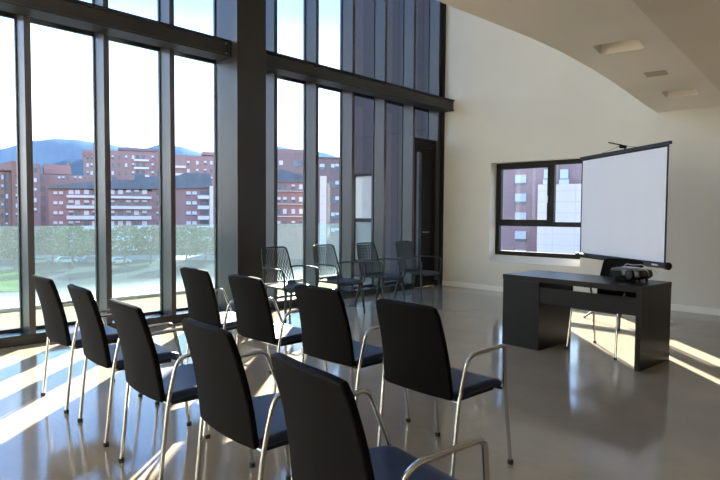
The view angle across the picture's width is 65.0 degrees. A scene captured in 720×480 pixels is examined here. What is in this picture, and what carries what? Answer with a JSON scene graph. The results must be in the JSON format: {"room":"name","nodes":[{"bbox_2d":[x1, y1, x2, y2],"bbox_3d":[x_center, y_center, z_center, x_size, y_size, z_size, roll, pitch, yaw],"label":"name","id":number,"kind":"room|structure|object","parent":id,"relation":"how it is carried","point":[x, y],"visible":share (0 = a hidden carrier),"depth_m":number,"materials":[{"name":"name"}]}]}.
{"room":"conference room","nodes":[
{"label":"conference room","id":0,"kind":"room"},
{"bbox_2d":[0,276,427,329],"bbox_3d":[-6.787,1.189,4.265,2.380,0.140,21.140,3,3,44],"label":"floor","id":1,"kind":"structure","parent":0,"point":[8,320],"depth_m":8.16,"materials":[{"name":"beige concrete"}]},
{"bbox_2d":[0,223,334,312],"bbox_3d":[-6.744,0.472,5.682,0.060,1.168,18.890,3,3,44],"label":"glass balustrade","id":2,"kind":"object","parent":1,"relation":"on","point":[9,309],"visible":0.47,"depth_m":8.95,"materials":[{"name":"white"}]},
{"bbox_2d":[0,285,719,479],"bbox_3d":[1.192,1.305,2.154,11.550,0.120,13.090,3,3,44],"label":"floor","id":3,"kind":"structure","parent":0,"point":[578,412],"depth_m":3.87,"materials":[{"name":"concrete"}]},
{"bbox_2d":[31,274,142,413],"bbox_3d":[-1.980,0.687,4.066,0.613,0.904,0.591,-2,4,-45],"label":"chair","id":4,"kind":"object","parent":3,"relation":"on","point":[57,330],"visible":0.69,"depth_m":3.82,"materials":[{"name":"fabric"}]},
{"bbox_2d":[67,284,191,446],"bbox_3d":[-1.461,0.714,3.537,0.613,0.904,0.591,-2,3,-42],"label":"chair","id":5,"kind":"object","parent":3,"relation":"on","point":[96,348],"visible":0.72,"depth_m":3.31,"materials":[{"name":"plastic"}]},
{"bbox_2d":[108,298,254,479],"bbox_3d":[-0.952,0.743,2.957,0.613,0.904,0.591,-2,3,-42],"label":"chair","id":6,"kind":"object","parent":3,"relation":"on","point":[176,384],"visible":0.75,"depth_m":2.74,"materials":[{"name":"plastic"}]},
{"bbox_2d":[0,282,412,348],"bbox_3d":[-3.364,0.997,5.907,0.300,0.105,12.250,3,3,44],"label":"trim","id":7,"kind":"structure","parent":3,"relation":"on","point":[19,338],"depth_m":6.81,"materials":[{"name":"black paint"}]},
{"bbox_2d":[0,10,22,333],"bbox_3d":[-3.751,-2.291,5.492,0.040,6.495,0.714,3,3,44],"label":"window","id":8,"kind":"structure","parent":7,"relation":"on","point":[2,13],"depth_m":5.80,"materials":[{"name":"black metal"}]},
{"bbox_2d":[16,14,35,333],"bbox_3d":[-3.401,-2.298,5.693,0.270,6.495,0.060,3,3,44],"label":"mullion","id":9,"kind":"object","parent":7,"relation":"on","point":[22,22],"visible":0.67,"depth_m":5.70,"materials":[{"name":"paint"}]},
{"bbox_2d":[30,0,97,328],"bbox_3d":[-3.217,-2.312,6.052,0.040,6.495,0.714,3,3,44],"label":"window","id":10,"kind":"structure","parent":7,"relation":"on","point":[32,20],"depth_m":6.32,"materials":[{"name":"black metal"}]},
{"bbox_2d":[94,0,112,323],"bbox_3d":[-2.867,-2.319,6.252,0.270,6.495,0.060,3,3,44],"label":"mullion","id":11,"kind":"object","parent":7,"relation":"on","point":[102,89],"visible":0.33,"depth_m":6.26,"materials":[{"name":"paint"}]},
{"bbox_2d":[109,0,162,318],"bbox_3d":[-2.684,-2.333,6.611,0.040,6.495,0.714,3,3,44],"label":"window","id":12,"kind":"structure","parent":7,"relation":"on","point":[111,38],"depth_m":6.89,"materials":[{"name":"black metal"}]},
{"bbox_2d":[160,0,175,314],"bbox_3d":[-2.334,-2.340,6.812,0.270,6.495,0.060,3,3,44],"label":"mullion","id":13,"kind":"object","parent":7,"relation":"on","point":[167,67],"visible":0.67,"depth_m":6.82,"materials":[{"name":"paint"}]},
{"bbox_2d":[174,0,216,310],"bbox_3d":[-2.150,-2.355,7.171,0.040,6.495,0.714,3,3,44],"label":"window","id":14,"kind":"structure","parent":7,"relation":"on","point":[176,53],"depth_m":7.45,"materials":[{"name":"black metal"}]},
{"bbox_2d":[216,0,220,306],"bbox_3d":[-1.800,-2.361,7.371,0.270,6.495,0.060,3,3,44],"label":"mullion","id":15,"kind":"object","parent":7,"relation":"on","point":[217,1],"visible":0.22,"depth_m":7.45,"materials":[{"name":"paint"}]},
{"bbox_2d":[266,0,276,300],"bbox_3d":[-1.266,-2.383,7.931,0.270,6.495,0.060,3,3,44],"label":"mullion","id":16,"kind":"object","parent":7,"relation":"on","point":[271,5],"visible":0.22,"depth_m":7.91,"materials":[{"name":"paint"}]},
{"bbox_2d":[277,0,305,297],"bbox_3d":[-1.083,-2.397,8.290,0.040,6.495,0.714,3,3,44],"label":"window","id":17,"kind":"structure","parent":7,"relation":"on","point":[281,77],"depth_m":8.55,"materials":[{"name":"black metal"}]},
{"bbox_2d":[305,0,318,285],"bbox_3d":[-0.733,-2.404,8.490,0.270,6.495,0.060,3,3,44],"label":"mullion","id":18,"kind":"object","parent":7,"relation":"on","point":[312,6],"visible":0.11,"depth_m":8.48,"materials":[{"name":"paint"}]},
{"bbox_2d":[319,0,342,289],"bbox_3d":[-0.549,-2.418,8.849,0.040,6.495,0.714,3,3,44],"label":"window","id":19,"kind":"structure","parent":7,"relation":"on","point":[341,1],"depth_m":9.13,"materials":[{"name":"black metal"}]},
{"bbox_2d":[341,0,354,290],"bbox_3d":[-0.199,-2.425,9.050,0.270,6.495,0.060,3,3,44],"label":"mullion","id":20,"kind":"object","parent":7,"relation":"on","point":[348,7],"visible":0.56,"depth_m":9.04,"materials":[{"name":"paint"}]},
{"bbox_2d":[354,0,374,287],"bbox_3d":[-0.015,-2.440,9.409,0.040,6.495,0.714,3,3,44],"label":"window","id":21,"kind":"structure","parent":7,"relation":"on","point":[373,44],"depth_m":9.68,"materials":[{"name":"black metal"}]},
{"bbox_2d":[373,0,387,286],"bbox_3d":[0.335,-2.446,9.610,0.270,6.495,0.060,3,3,44],"label":"mullion","id":22,"kind":"object","parent":7,"relation":"on","point":[381,6],"visible":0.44,"depth_m":9.60,"materials":[{"name":"paint"}]},
{"bbox_2d":[385,0,403,283],"bbox_3d":[0.518,-2.461,9.969,0.040,6.495,0.714,3,3,44],"label":"window","id":23,"kind":"structure","parent":7,"relation":"on","point":[402,39],"depth_m":10.22,"materials":[{"name":"black metal"}]},
{"bbox_2d":[401,0,415,282],"bbox_3d":[0.868,-2.468,10.169,0.270,6.495,0.060,3,3,44],"label":"mullion","id":24,"kind":"object","parent":7,"relation":"on","point":[409,63],"visible":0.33,"depth_m":10.14,"materials":[{"name":"paint"}]},
{"bbox_2d":[180,267,271,373],"bbox_3d":[-1.131,0.665,4.692,0.591,0.904,0.613,3,4,44],"label":"chair","id":25,"kind":"object","parent":3,"relation":"on","point":[202,302],"visible":0.67,"depth_m":4.47,"materials":[{"name":"fabric"}]},
{"bbox_2d":[182,318,290,479],"bbox_3d":[-0.409,0.770,2.430,0.613,0.904,0.591,-2,3,-41],"label":"chair","id":26,"kind":"object","parent":3,"relation":"on","point":[226,402],"visible":0.8,"depth_m":2.21,"materials":[{"name":"plastic"}]},
{"bbox_2d":[220,0,265,311],"bbox_3d":[-1.495,-2.300,7.217,0.384,6.600,0.435,3,3,44],"label":"steel column","id":27,"kind":"structure","parent":3,"relation":"on","point":[242,22],"depth_m":7.12,"materials":[{"name":"metal"}]},
{"bbox_2d":[0,0,230,60],"bbox_3d":[-4.523,-2.256,4.118,0.274,0.205,8.220,3,3,44],"label":"steel beam","id":28,"kind":"structure","parent":27,"relation":"attached to","point":[79,14],"depth_m":6.06,"materials":[{"name":"metal"}]},
{"bbox_2d":[266,50,454,111],"bbox_3d":[0.141,-2.445,9.009,0.274,0.200,4.413,3,3,44],"label":"steel beam","id":29,"kind":"structure","parent":27,"relation":"attached to","point":[276,63],"depth_m":8.60,"materials":[{"name":"metal"}]},
{"bbox_2d":[228,274,327,392],"bbox_3d":[-0.618,0.691,4.172,0.613,0.904,0.591,-2,4,-44],"label":"chair","id":30,"kind":"object","parent":3,"relation":"on","point":[254,318],"visible":0.84,"depth_m":3.96,"materials":[{"name":"fabric"}]},
{"bbox_2d":[261,246,318,323],"bbox_3d":[-0.908,0.556,7.028,0.574,0.924,0.631,-2,4,-44],"label":"armchair","id":31,"kind":"object","parent":3,"relation":"on","point":[286,286],"visible":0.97,"depth_m":7.12,"materials":[{"name":"grey plastic"}]},
{"bbox_2d":[312,244,365,313],"bbox_3d":[-0.317,0.532,7.649,0.631,0.924,0.574,3,3,44],"label":"armchair","id":32,"kind":"object","parent":3,"relation":"on","point":[339,280],"visible":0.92,"depth_m":7.71,"materials":[{"name":"grey plastic"}]},
{"bbox_2d":[294,284,410,421],"bbox_3d":[-0.071,0.720,3.603,0.613,0.904,0.591,-2,4,-45],"label":"chair","id":33,"kind":"object","parent":3,"relation":"on","point":[325,327],"visible":0.85,"depth_m":3.40,"materials":[{"name":"fabric"}]},
{"bbox_2d":[271,352,489,479],"bbox_3d":[0.059,0.800,1.822,0.613,0.904,0.591,-1,3,-36],"label":"chair","id":34,"kind":"object","parent":3,"relation":"on","point":[327,439],"visible":1,"depth_m":1.64,"materials":[{"name":"plastic"}]},
{"bbox_2d":[354,242,406,305],"bbox_3d":[0.276,0.509,8.270,0.631,0.924,0.574,3,3,43],"label":"armchair","id":35,"kind":"object","parent":3,"relation":"on","point":[375,274],"visible":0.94,"depth_m":8.32,"materials":[{"name":"grey plastic"}]},
{"bbox_2d":[393,241,441,303],"bbox_3d":[0.884,0.486,8.878,0.631,0.924,0.574,3,3,43],"label":"armchair","id":36,"kind":"object","parent":3,"relation":"on","point":[400,248],"visible":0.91,"depth_m":8.91,"materials":[{"name":"grey plastic"}]},
{"bbox_2d":[376,299,512,476],"bbox_3d":[0.424,0.749,3.014,0.613,0.904,0.591,-2,3,-42],"label":"chair","id":37,"kind":"object","parent":3,"relation":"on","point":[415,351],"visible":1,"depth_m":2.83,"materials":[{"name":"plastic"}]},
{"bbox_2d":[502,270,671,371],"bbox_3d":[2.192,0.735,5.579,0.658,0.730,1.400,-2,3,-41],"label":"desk","id":38,"kind":"object","parent":3,"relation":"on","point":[537,304],"visible":0.95,"depth_m":5.40,"materials":[{"name":"black wood"}]},
{"bbox_2d":[610,266,652,282],"bbox_3d":[2.541,0.315,5.292,0.253,0.137,0.344,-1,3,-32],"label":"projector","id":39,"kind":"object","parent":38,"relation":"on","point":[624,272],"visible":1,"depth_m":5.20,"materials":[{"name":"black plastic"}]},
{"bbox_2d":[610,270,620,276],"bbox_3d":[2.401,0.312,5.312,0.016,0.056,0.110,-1,3,-32],"label":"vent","id":40,"kind":"object","parent":39,"relation":"attached to","point":[615,273],"depth_m":5.31,"materials":[{"name":"black plastic"}]},
{"bbox_2d":[565,258,643,359],"bbox_3d":[2.462,0.648,5.613,0.613,0.904,0.591,-1,3,-36],"label":"chair","id":41,"kind":"object","parent":3,"relation":"on","point":[608,264],"visible":0.28,"depth_m":5.72,"materials":[{"name":"fabric"}]},
{"bbox_2d":[575,141,671,330],"bbox_3d":[3.346,-0.078,6.996,0.811,2.243,1.825,0,3,-9],"label":"projection screen","id":42,"kind":"object","parent":3,"relation":"on","point":[624,192],"visible":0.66,"depth_m":6.79,"materials":[{"name":"fabric"}]},
{"bbox_3d":[1.372,0.808,10.873,0.300,0.104,0.060,3,3,44],"label":"trim","id":43,"kind":"structure","parent":3,"relation":"on","visible":0},
{"bbox_2d":[427,0,441,279],"bbox_3d":[1.397,-2.489,10.724,0.270,6.495,0.060,3,3,44],"label":"mullion","id":44,"kind":"object","parent":43,"relation":"on","point":[435,6],"visible":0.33,"depth_m":10.67,"materials":[{"name":"paint"}]},
{"bbox_2d":[415,0,429,138],"bbox_3d":[1.058,-3.798,10.467,0.040,3.860,0.707,3,3,44],"label":"window","id":45,"kind":"structure","parent":44,"relation":"attached to","point":[428,25],"depth_m":10.72,"materials":[{"name":"black metal"}]},
{"bbox_2d":[413,137,435,287],"bbox_3d":[1.156,-0.497,10.518,0.144,2.740,0.676,3,3,44],"label":"door","id":46,"kind":"structure","parent":44,"relation":"attached to","point":[426,148],"depth_m":10.58,"materials":[{"name":"black"}]},
{"bbox_2d":[354,0,719,308],"bbox_3d":[4.931,-3.398,7.707,14.120,9.165,0.360,3,3,44],"label":"wall","id":47,"kind":"structure","parent":0,"point":[518,98],"depth_m":9.69,"materials":[{"name":"beige paint"}]},
{"bbox_2d":[354,173,370,262],"bbox_3d":[0.085,-0.472,12.300,0.620,1.920,0.060,3,3,44],"label":"window","id":48,"kind":"structure","parent":47,"relation":"in","point":[362,182],"depth_m":12.34,"materials":[{"name":"black"}]},
{"bbox_2d":[438,3,445,284],"bbox_3d":[1.451,-2.438,10.765,0.355,6.600,0.066,3,3,44],"label":"trim","id":49,"kind":"structure","parent":47,"relation":"attached to","point":[443,22],"depth_m":10.67,"materials":[{"name":"black"}]},
{"bbox_2d":[495,159,581,258],"bbox_3d":[3.049,-0.526,9.645,1.635,1.630,0.130,3,3,44],"label":"window","id":50,"kind":"structure","parent":47,"relation":"in","point":[551,165],"depth_m":9.67,"materials":[{"name":"black paint"}]},
{"bbox_2d":[442,281,719,315],"bbox_3d":[5.728,1.023,6.854,11.480,0.088,0.016,3,3,44],"label":"baseboard","id":51,"kind":"structure","parent":47,"relation":"attached to","point":[702,310],"depth_m":8.06,"materials":[{"name":"white"}]},
{"bbox_2d":[437,0,719,112],"bbox_3d":[2.463,-2.056,0.813,8.100,1.070,13.088,3,3,44],"label":"ceiling","id":52,"kind":"structure","parent":0,"point":[681,38],"depth_m":4.71,"materials":[{"name":"paint"}]},
{"bbox_2d":[593,39,643,53],"bbox_3d":[2.286,-1.762,4.997,0.370,0.110,0.350,2,3,36],"label":"recessed light","id":53,"kind":"object","parent":52,"relation":"in","point":[632,44],"visible":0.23,"depth_m":5.14,"materials":[{"name":"paint"}]},
{"bbox_2d":[644,70,667,76],"bbox_3d":[3.091,-1.737,5.902,0.200,0.008,0.200,2,3,36],"label":"ceiling vent","id":54,"kind":"object","parent":52,"relation":"in","point":[662,72],"visible":1,"depth_m":5.88,"materials":[{"name":"grey metal"}]},
{"bbox_2d":[662,89,698,97],"bbox_3d":[3.882,-1.833,6.844,0.360,0.110,0.400,2,3,36],"label":"recessed light","id":55,"kind":"object","parent":52,"relation":"in","point":[686,92],"visible":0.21,"depth_m":7.01,"materials":[{"name":"paint"}]},
{"label":"outside","id":56,"kind":"structure","parent":0,"visible":0},
{"bbox_2d":[0,244,338,307],"bbox_3d":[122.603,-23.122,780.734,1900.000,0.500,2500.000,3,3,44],"label":"ground","id":57,"kind":"structure","parent":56,"point":[138,277],"depth_m":95.90,"materials":[{"name":"concrete"}]},
{"bbox_2d":[0,161,17,259],"bbox_3d":[-83.605,-6.718,128.003,9.809,21.684,14.980,-2,4,-44],"label":"apartment building","id":58,"kind":"structure","parent":57,"relation":"on","point":[8,170],"depth_m":124.58,"materials":[{"name":"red brick"}]},
{"bbox_2d":[0,228,17,270],"bbox_3d":[-61.186,1.691,100.284,6.272,7.645,6.223,3,3,44],"label":"street tree","id":59,"kind":"object","parent":57,"relation":"on","point":[8,233],"visible":0.63,"depth_m":98.90,"materials":[{"name":"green plant"}]},
{"bbox_2d":[0,270,59,291],"bbox_3d":[-68.094,5.763,91.768,66.228,0.150,26.006,3,3,44],"label":"lawn","id":60,"kind":"structure","parent":57,"relation":"on","point":[9,279],"depth_m":84.89,"materials":[{"name":"green plant"}]},
{"bbox_2d":[35,257,51,263],"bbox_3d":[-64.789,4.150,114.370,4.240,1.420,1.800,-1,3,-36],"label":"parked car","id":61,"kind":"object","parent":57,"relation":"on","point":[37,259],"visible":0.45,"depth_m":113.87,"materials":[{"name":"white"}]},
{"bbox_2d":[34,226,70,264],"bbox_3d":[-61.135,0.998,112.332,7.219,7.966,7.253,3,3,44],"label":"street tree","id":62,"kind":"object","parent":57,"relation":"on","point":[43,231],"visible":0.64,"depth_m":110.92,"materials":[{"name":"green plant"}]},
{"bbox_2d":[33,163,93,244],"bbox_3d":[-102.326,-12.660,193.374,21.605,27.538,18.180,-1,3,-31],"label":"apartment building","id":63,"kind":"structure","parent":57,"relation":"on","point":[52,174],"depth_m":186.78,"materials":[{"name":"brown brick"}]},
{"bbox_2d":[54,256,77,263],"bbox_3d":[-60.316,4.112,115.891,4.240,1.420,1.800,-1,3,-36],"label":"parked car","id":64,"kind":"object","parent":57,"relation":"on","point":[58,260],"visible":0.77,"depth_m":115.07,"materials":[{"name":"white metal"}]},
{"bbox_2d":[50,225,90,268],"bbox_3d":[-53.518,1.244,105.169,7.492,8.204,7.026,3,3,44],"label":"street tree","id":65,"kind":"object","parent":57,"relation":"on","point":[77,228],"visible":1,"depth_m":104.47,"materials":[{"name":"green plant"}]},
{"bbox_2d":[72,229,94,262],"bbox_3d":[-56.970,1.148,118.214,6.320,7.203,6.249,3,3,44],"label":"street tree","id":66,"kind":"object","parent":57,"relation":"on","point":[91,231],"visible":0.34,"depth_m":117.28,"materials":[{"name":"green plant"}]},
{"bbox_2d":[80,256,94,263],"bbox_3d":[-55.722,4.073,117.453,4.240,1.420,1.800,-1,3,-36],"label":"parked car","id":67,"kind":"object","parent":57,"relation":"on","point":[85,259],"visible":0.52,"depth_m":116.40,"materials":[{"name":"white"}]},
{"bbox_2d":[112,257,131,264],"bbox_3d":[-49.094,4.201,115.555,4.240,1.420,1.800,-1,3,-36],"label":"parked car","id":68,"kind":"object","parent":57,"relation":"on","point":[115,260],"visible":0.8,"depth_m":114.71,"materials":[{"name":"white metal"}]},
{"bbox_2d":[36,255,213,259],"bbox_3d":[-51.760,4.050,133.280,44.301,0.120,40.106,3,3,44],"label":"pavement","id":69,"kind":"structure","parent":57,"relation":"on","point":[130,257],"depth_m":132.51,"materials":[{"name":"grey concrete"}]},
{"bbox_2d":[111,225,145,266],"bbox_3d":[-45.177,1.140,108.146,8.168,8.260,7.995,3,3,44],"label":"street tree","id":70,"kind":"object","parent":57,"relation":"on","point":[133,229],"visible":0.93,"depth_m":107.27,"materials":[{"name":"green plant"}]},
{"bbox_2d":[48,171,212,250],"bbox_3d":[-66.385,-8.473,166.148,43.357,23.313,15.600,-1,3,-25],"label":"apartment building","id":71,"kind":"structure","parent":57,"relation":"on","point":[135,202],"depth_m":160.23,"materials":[{"name":"brick"}]},
{"bbox_2d":[133,226,159,263],"bbox_3d":[-43.117,0.991,116.257,7.243,7.869,7.226,3,3,44],"label":"street tree","id":72,"kind":"object","parent":57,"relation":"on","point":[153,229],"visible":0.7,"depth_m":115.09,"materials":[{"name":"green plant"}]},
{"bbox_2d":[82,148,213,234],"bbox_3d":[-88.645,-19.636,240.592,51.704,37.484,19.600,0,3,-17],"label":"apartment building","id":73,"kind":"structure","parent":57,"relation":"on","point":[124,162],"depth_m":233.48,"materials":[{"name":"brick"}]},
{"bbox_2d":[176,227,206,266],"bbox_3d":[-33.931,1.286,110.329,8.157,7.922,8.124,3,3,44],"label":"street tree","id":74,"kind":"object","parent":57,"relation":"on","point":[179,250],"visible":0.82,"depth_m":109.48,"materials":[{"name":"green plant"}]},
{"bbox_2d":[189,227,213,262],"bbox_3d":[-33.014,0.921,120.260,7.209,7.788,7.122,3,3,44],"label":"street tree","id":75,"kind":"object","parent":57,"relation":"on","point":[211,233],"visible":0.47,"depth_m":119.28,"materials":[{"name":"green plant"}]},
{"bbox_2d":[277,169,302,258],"bbox_3d":[-17.614,-6.187,135.546,12.152,20.820,12.800,0,3,-8],"label":"apartment building","id":76,"kind":"structure","parent":57,"relation":"on","point":[289,184],"depth_m":130.14,"materials":[{"name":"brick"}]},
{"bbox_2d":[277,149,302,174],"bbox_3d":[-27.802,-15.796,206.219,17.773,33.642,14.180,0,3,-7],"label":"apartment building","id":77,"kind":"structure","parent":57,"relation":"on","point":[291,160],"depth_m":199.22,"materials":[{"name":"brown brick"}]},
{"bbox_2d":[318,157,338,267],"bbox_3d":[-5.694,-5.547,115.656,7.549,21.454,12.600,0,3,-3],"label":"apartment building","id":78,"kind":"structure","parent":57,"relation":"on","point":[328,167],"depth_m":109.70,"materials":[{"name":"brown brick"}]},
{"bbox_2d":[501,164,581,251],"bbox_3d":[31.495,-6.558,93.551,25.074,25.913,13.000,1,3,20],"label":"apartment building","id":79,"kind":"structure","parent":57,"relation":"on","point":[520,186],"depth_m":89.64,"materials":[{"name":"brick"}]},
{"bbox_2d":[515,231,525,238],"bbox_3d":[25.536,-0.783,89.927,1.722,1.232,0.055,1,3,20],"label":"shutter","id":80,"kind":"object","parent":79,"relation":"hanging from","point":[518,234],"depth_m":89.90,"materials":[{"name":"grey"}]},
{"bbox_2d":[515,212,525,219],"bbox_3d":[25.504,-3.762,89.814,1.720,1.243,0.055,1,3,20],"label":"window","id":81,"kind":"structure","parent":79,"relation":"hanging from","point":[518,215],"depth_m":89.77,"materials":[{"name":"grey glass"}]},
{"bbox_2d":[515,194,525,201],"bbox_3d":[25.472,-6.734,89.701,1.718,1.254,0.055,1,3,20],"label":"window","id":82,"kind":"structure","parent":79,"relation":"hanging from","point":[518,197],"depth_m":89.67,"materials":[{"name":"grey glass"}]},
{"bbox_2d":[515,175,525,182],"bbox_3d":[25.440,-9.697,89.589,1.716,1.265,0.055,1,3,20],"label":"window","id":83,"kind":"structure","parent":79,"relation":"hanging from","point":[518,178],"depth_m":89.55,"materials":[{"name":"grey glass"}]},
{"bbox_2d":[544,169,547,178],"bbox_3d":[29.336,-10.306,88.159,1.228,1.432,0.055,1,3,20],"label":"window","id":84,"kind":"structure","parent":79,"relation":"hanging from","point":[545,170],"depth_m":88.23,"materials":[{"name":"grey glass"}]},
{"bbox_2d":[560,169,567,178],"bbox_3d":[31.550,-10.213,87.365,1.209,1.418,0.055,1,3,20],"label":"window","id":85,"kind":"structure","parent":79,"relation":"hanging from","point":[563,172],"depth_m":87.35,"materials":[{"name":"grey glass"}]},
{"bbox_2d":[537,184,580,253],"bbox_3d":[32.835,-0.526,81.750,13.268,14.921,5.000,2,3,25],"label":"apartment building","id":86,"kind":"structure","parent":57,"relation":"on","point":[564,240],"depth_m":80.75,"materials":[{"name":"beige stone"}]},
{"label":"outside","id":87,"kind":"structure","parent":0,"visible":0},
{"bbox_2d":[0,138,336,165],"bbox_3d":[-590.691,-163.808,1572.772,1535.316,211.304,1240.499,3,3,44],"label":"mountain","id":88,"kind":"structure","parent":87,"point":[47,151],"depth_m":1354.93},
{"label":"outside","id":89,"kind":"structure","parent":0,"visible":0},
{"bbox_2d":[40,159,82,175],"bbox_3d":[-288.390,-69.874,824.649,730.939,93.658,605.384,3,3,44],"label":"mountain","id":90,"kind":"structure","parent":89,"point":[76,165],"depth_m":743.26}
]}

